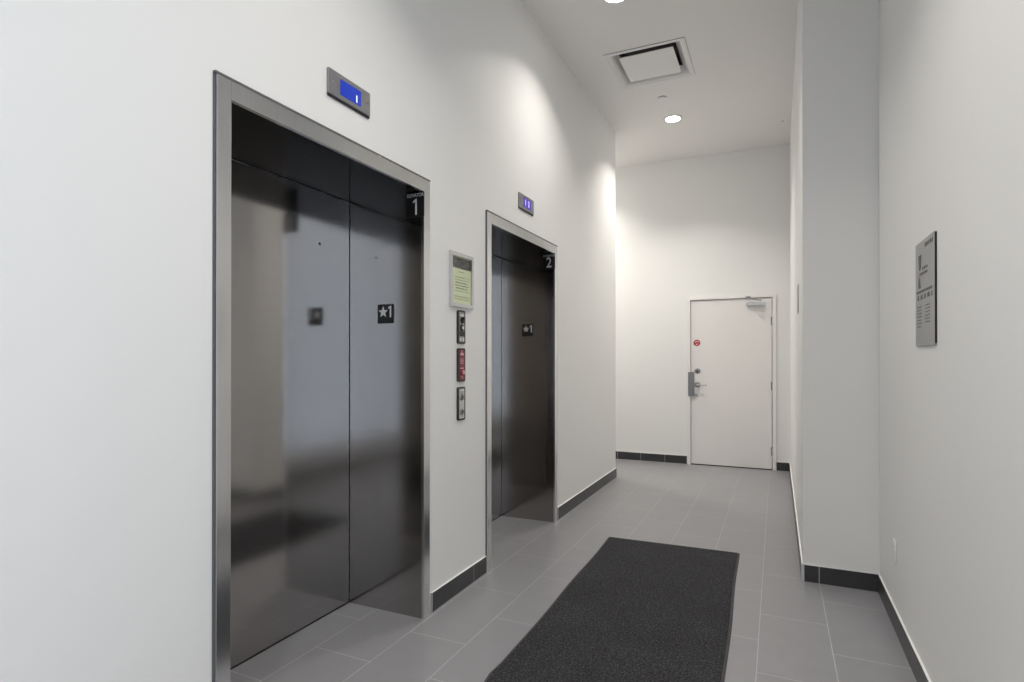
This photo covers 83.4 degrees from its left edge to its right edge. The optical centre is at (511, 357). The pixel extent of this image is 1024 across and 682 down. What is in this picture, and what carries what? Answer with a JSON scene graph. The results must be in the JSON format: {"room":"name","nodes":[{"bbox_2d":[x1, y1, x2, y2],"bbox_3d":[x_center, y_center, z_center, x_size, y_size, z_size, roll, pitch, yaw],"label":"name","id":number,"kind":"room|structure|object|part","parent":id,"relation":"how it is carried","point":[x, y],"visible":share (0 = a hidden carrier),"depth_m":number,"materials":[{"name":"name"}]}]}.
{"room":"elevator lobby","nodes":[
{"label":"elevator lobby","id":0,"kind":"room"},
{"bbox_2d":[0,0,615,681],"bbox_3d":[-1.199,-0.595,2.035,0.620,3.828,9.890,0,0,25],"label":"wall","id":1,"kind":"structure","parent":0,"point":[106,106],"depth_m":1.72,"materials":[{"name":"white paint"}]},
{"bbox_2d":[212,70,429,681],"bbox_3d":[-0.933,0.205,2.506,0.558,2.231,1.250,0,0,25],"label":"elevator","id":2,"kind":"object","parent":1,"relation":"attached to","point":[321,408],"visible":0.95,"depth_m":2.79,"materials":[{"name":"metal"}]},
{"bbox_3d":[-1.150,1.317,2.602,0.080,0.007,1.130,0,0,25],"label":"sill","id":3,"kind":"part","parent":2,"relation":"part of","materials":[{"name":"black"}]},
{"bbox_3d":[-1.051,0.240,2.766,0.035,2.147,0.750,0,0,25],"label":"door","id":4,"kind":"part","parent":2,"relation":"part of","materials":[{"name":"metal"}]},
{"bbox_2d":[378,304,393,323],"bbox_3d":[-0.660,-0.226,3.001,0.100,0.100,0.004,0,0,25],"label":"floor plate","id":5,"kind":"object","parent":2,"relation":"attached to","point":[385,311],"visible":1,"depth_m":3.00,"materials":[{"name":"black plastic"}]},
{"bbox_2d":[407,192,423,217],"bbox_3d":[-0.492,-0.774,2.925,0.106,0.124,0.004,0,0,25],"label":"number sign","id":6,"kind":"object","parent":2,"relation":"attached to","point":[415,201],"visible":1,"depth_m":2.92,"materials":[{"name":"black plastic"}]},
{"bbox_2d":[327,67,369,118],"bbox_3d":[-0.680,-1.102,2.408,0.012,0.112,0.259,0,0,25],"label":"indicator","id":7,"kind":"object","parent":1,"relation":"attached to","point":[341,89],"visible":1,"depth_m":2.40,"materials":[{"name":"grey"}]},
{"bbox_2d":[430,556,486,612],"bbox_3d":[-0.288,1.272,3.252,0.011,0.103,0.624,0,0,25],"label":"baseboard","id":8,"kind":"structure","parent":1,"relation":"attached to","point":[451,588],"depth_m":3.21,"materials":[{"name":"tile"}]},
{"bbox_2d":[457,348,464,381],"bbox_3d":[-0.282,0.045,3.255,0.024,0.189,0.086,0,0,25],"label":"panel","id":9,"kind":"object","parent":1,"relation":"attached to","point":[460,351],"visible":1,"depth_m":3.24,"materials":[{"name":"red plastic"}]},
{"bbox_3d":[-0.285,0.045,3.256,0.002,0.169,0.056,0,0,25],"label":"plate","id":10,"kind":"part","parent":9,"relation":"part of","materials":[{"name":"red plastic"}]},
{"bbox_2d":[457,310,464,343],"bbox_3d":[-0.282,-0.169,3.255,0.024,0.189,0.086,0,0,25],"label":"switch panel","id":11,"kind":"object","parent":1,"relation":"attached to","point":[460,314],"visible":1,"depth_m":3.24,"materials":[{"name":"grey metal"}]},
{"bbox_3d":[-0.285,-0.169,3.257,0.002,0.169,0.056,0,0,25],"label":"plate","id":12,"kind":"part","parent":11,"relation":"part of","materials":[{"name":"metal"}]},
{"bbox_2d":[457,387,464,420],"bbox_3d":[-0.285,0.263,3.256,0.016,0.188,0.086,0,0,25],"label":"panel","id":13,"kind":"object","parent":1,"relation":"attached to","point":[460,390],"visible":1,"depth_m":3.24,"materials":[{"name":"grey metal"}]},
{"bbox_3d":[-0.285,0.263,3.255,0.002,0.168,0.056,0,0,25],"label":"plate","id":14,"kind":"part","parent":13,"relation":"part of","materials":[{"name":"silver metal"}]},
{"bbox_2d":[449,250,473,308],"bbox_3d":[-0.285,-0.433,3.263,0.013,0.305,0.260,0,0,25],"label":"frame","id":15,"kind":"object","parent":1,"relation":"attached to","point":[461,266],"visible":1,"depth_m":3.26,"materials":[{"name":"silver metal"}]},
{"bbox_2d":[485,210,557,571],"bbox_3d":[-0.144,0.211,4.219,0.558,2.231,1.250,0,0,25],"label":"elevator","id":16,"kind":"object","parent":1,"relation":"attached to","point":[520,371],"visible":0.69,"depth_m":4.69,"materials":[{"name":"metal"}]},
{"bbox_3d":[-0.262,0.246,4.479,0.035,2.147,0.750,0,0,25],"label":"door","id":17,"kind":"part","parent":16,"relation":"part of","materials":[{"name":"metal"}]},
{"bbox_2d":[522,324,532,335],"bbox_3d":[0.129,-0.220,4.713,0.100,0.100,0.004,0,0,25],"label":"floor plate","id":18,"kind":"object","parent":16,"relation":"attached to","point":[527,329],"visible":1,"depth_m":4.71,"materials":[{"name":"black plastic"}]},
{"bbox_2d":[543,254,554,269],"bbox_3d":[0.297,-0.768,4.638,0.106,0.124,0.004,0,0,25],"label":"number sign","id":19,"kind":"object","parent":16,"relation":"attached to","point":[548,259],"visible":1,"depth_m":4.64,"materials":[{"name":"black plastic"}]},
{"bbox_2d":[518,192,533,215],"bbox_3d":[0.103,-1.090,4.107,0.012,0.112,0.259,0,0,25],"label":"indicator","id":20,"kind":"object","parent":1,"relation":"attached to","point":[525,204],"visible":1,"depth_m":4.09,"materials":[{"name":"grey"}]},
{"bbox_2d":[557,468,616,519],"bbox_3d":[0.766,1.279,5.540,0.011,0.103,1.891,0,0,25],"label":"baseboard","id":21,"kind":"structure","parent":1,"relation":"attached to","point":[563,509],"depth_m":5.32,"materials":[{"name":"tile"}]},
{"bbox_2d":[231,459,916,681],"bbox_3d":[-0.284,1.395,2.247,4.800,0.150,11.652,0,0,25],"label":"floor","id":22,"kind":"structure","parent":0,"point":[785,628],"depth_m":3.04,"materials":[{"name":"grey tile"}]},
{"bbox_2d":[484,537,739,681],"bbox_3d":[0.522,1.316,2.678,0.910,0.010,3.000,0,0,23],"label":"floor mat","id":23,"kind":"object","parent":22,"relation":"on","point":[637,611],"visible":1,"depth_m":2.82,"materials":[{"name":"charcoal textile carpet pile"},{"name":"black rubber edging"}]},
{"bbox_2d":[521,0,797,167],"bbox_3d":[-0.284,-2.583,2.260,4.800,0.150,11.652,0,0,25],"label":"ceiling","id":24,"kind":"structure","parent":0,"point":[739,93],"depth_m":5.00,"materials":[{"name":"white paint"}]},
{"bbox_2d":[602,0,625,3],"bbox_3d":[0.715,-2.498,3.973,0.196,0.010,0.196,0,0,25],"label":"recessed light","id":25,"kind":"object","parent":24,"relation":"in","point":[605,1],"visible":1,"depth_m":4.03,"materials":[{"name":"white plastic"}]},
{"bbox_2d":[603,37,694,88],"bbox_3d":[1.188,-2.570,4.923,0.653,0.158,0.653,0,0,25],"label":"ceiling vent","id":26,"kind":"object","parent":24,"relation":"in","point":[670,59],"visible":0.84,"depth_m":4.93,"materials":[{"name":"white plastic"}]},
{"bbox_2d":[657,96,666,100],"bbox_3d":[1.448,-2.492,5.540,0.094,0.011,0.094,0,0,25],"label":"sprinkler cover","id":27,"kind":"object","parent":24,"relation":"attached to","point":[661,98],"visible":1,"depth_m":5.53,"materials":[{"name":"grey"}]},
{"bbox_2d":[663,115,682,122],"bbox_3d":[1.683,-2.491,6.015,0.196,0.010,0.196,0,0,25],"label":"recessed light","id":28,"kind":"object","parent":24,"relation":"in","point":[671,118],"visible":1,"depth_m":6.00,"materials":[{"name":"white plastic"}]},
{"bbox_2d":[615,144,789,469],"bbox_3d":[1.928,-0.577,7.484,3.839,3.828,0.300,0,0,25],"label":"wall","id":29,"kind":"structure","parent":0,"point":[715,225],"depth_m":7.23,"materials":[{"name":"white paint"}]},
{"bbox_2d":[616,451,686,463],"bbox_3d":[1.221,1.287,7.633,2.126,0.102,0.010,0,0,25],"label":"baseboard","id":30,"kind":"structure","parent":29,"relation":"attached to","point":[667,458],"depth_m":7.36,"materials":[{"name":"tile"}]},
{"bbox_2d":[687,294,775,470],"bbox_3d":[2.644,0.298,6.966,1.012,2.076,0.275,0,0,25],"label":"door","id":31,"kind":"structure","parent":29,"relation":"in","point":[731,374],"depth_m":6.97,"materials":[{"name":"white paint"}]},
{"bbox_2d":[694,340,699,345],"bbox_3d":[2.296,-0.176,7.142,0.080,0.080,0.002,0,0,25],"label":"sticker","id":32,"kind":"object","parent":31,"relation":"attached to","point":[696,342],"visible":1,"depth_m":7.14,"materials":[{"name":"red"}]},
{"bbox_2d":[777,462,788,471],"bbox_3d":[3.177,1.284,6.731,0.142,0.102,0.010,0,0,25],"label":"baseboard","id":33,"kind":"structure","parent":29,"relation":"attached to","point":[781,466],"depth_m":6.73,"materials":[{"name":"tile"}]},
{"bbox_2d":[790,0,879,573],"bbox_3d":[2.748,-0.585,4.936,0.585,3.828,3.642,0,0,25],"label":"wall","id":34,"kind":"structure","parent":0,"point":[835,461],"depth_m":3.33,"materials":[{"name":"white paint"}]},
{"bbox_2d":[789,463,802,581],"bbox_3d":[2.473,1.278,5.044,0.011,0.103,3.644,0,0,25],"label":"baseboard","id":35,"kind":"structure","parent":34,"relation":"attached to","point":[791,481],"depth_m":4.20,"materials":[{"name":"tile"}]},
{"bbox_2d":[797,284,798,313],"bbox_3d":[2.049,-0.414,4.122,0.005,0.200,0.200,0,0,25],"label":"wall panel","id":36,"kind":"object","parent":34,"relation":"attached to","point":[798,284],"visible":1,"depth_m":4.05,"materials":[{"name":"metal"}]},
{"bbox_2d":[803,564,879,591],"bbox_3d":[1.892,1.272,3.313,0.386,0.103,0.011,0,0,25],"label":"baseboard","id":37,"kind":"structure","parent":34,"relation":"attached to","point":[845,578],"depth_m":3.31,"materials":[{"name":"tile"}]},
{"bbox_2d":[879,0,1023,681],"bbox_3d":[0.611,-0.602,-0.164,0.200,3.828,7.410,0,0,25],"label":"wall","id":38,"kind":"structure","parent":0,"point":[951,72],"depth_m":1.87,"materials":[{"name":"white paint"}]},
{"bbox_2d":[893,538,896,565],"bbox_3d":[1.867,0.952,2.807,0.009,0.116,0.074,0,0,25],"label":"wall outlet","id":39,"kind":"object","parent":38,"relation":"attached to","point":[894,541],"visible":1,"depth_m":2.79,"materials":[{"name":"white plastic"}]},
{"bbox_2d":[878,574,930,681],"bbox_3d":[0.513,1.261,-0.131,0.010,0.102,7.400,0,0,25],"label":"baseboard","id":40,"kind":"structure","parent":38,"relation":"attached to","point":[917,667],"depth_m":2.60,"materials":[{"name":"tile"}]},
{"bbox_2d":[916,231,936,345],"bbox_3d":[1.594,-0.250,2.216,0.007,0.412,0.318,0,0,25],"label":"wall plaque","id":41,"kind":"object","parent":38,"relation":"attached to","point":[926,250],"visible":1,"depth_m":2.19,"materials":[{"name":"metal"}]}
]}

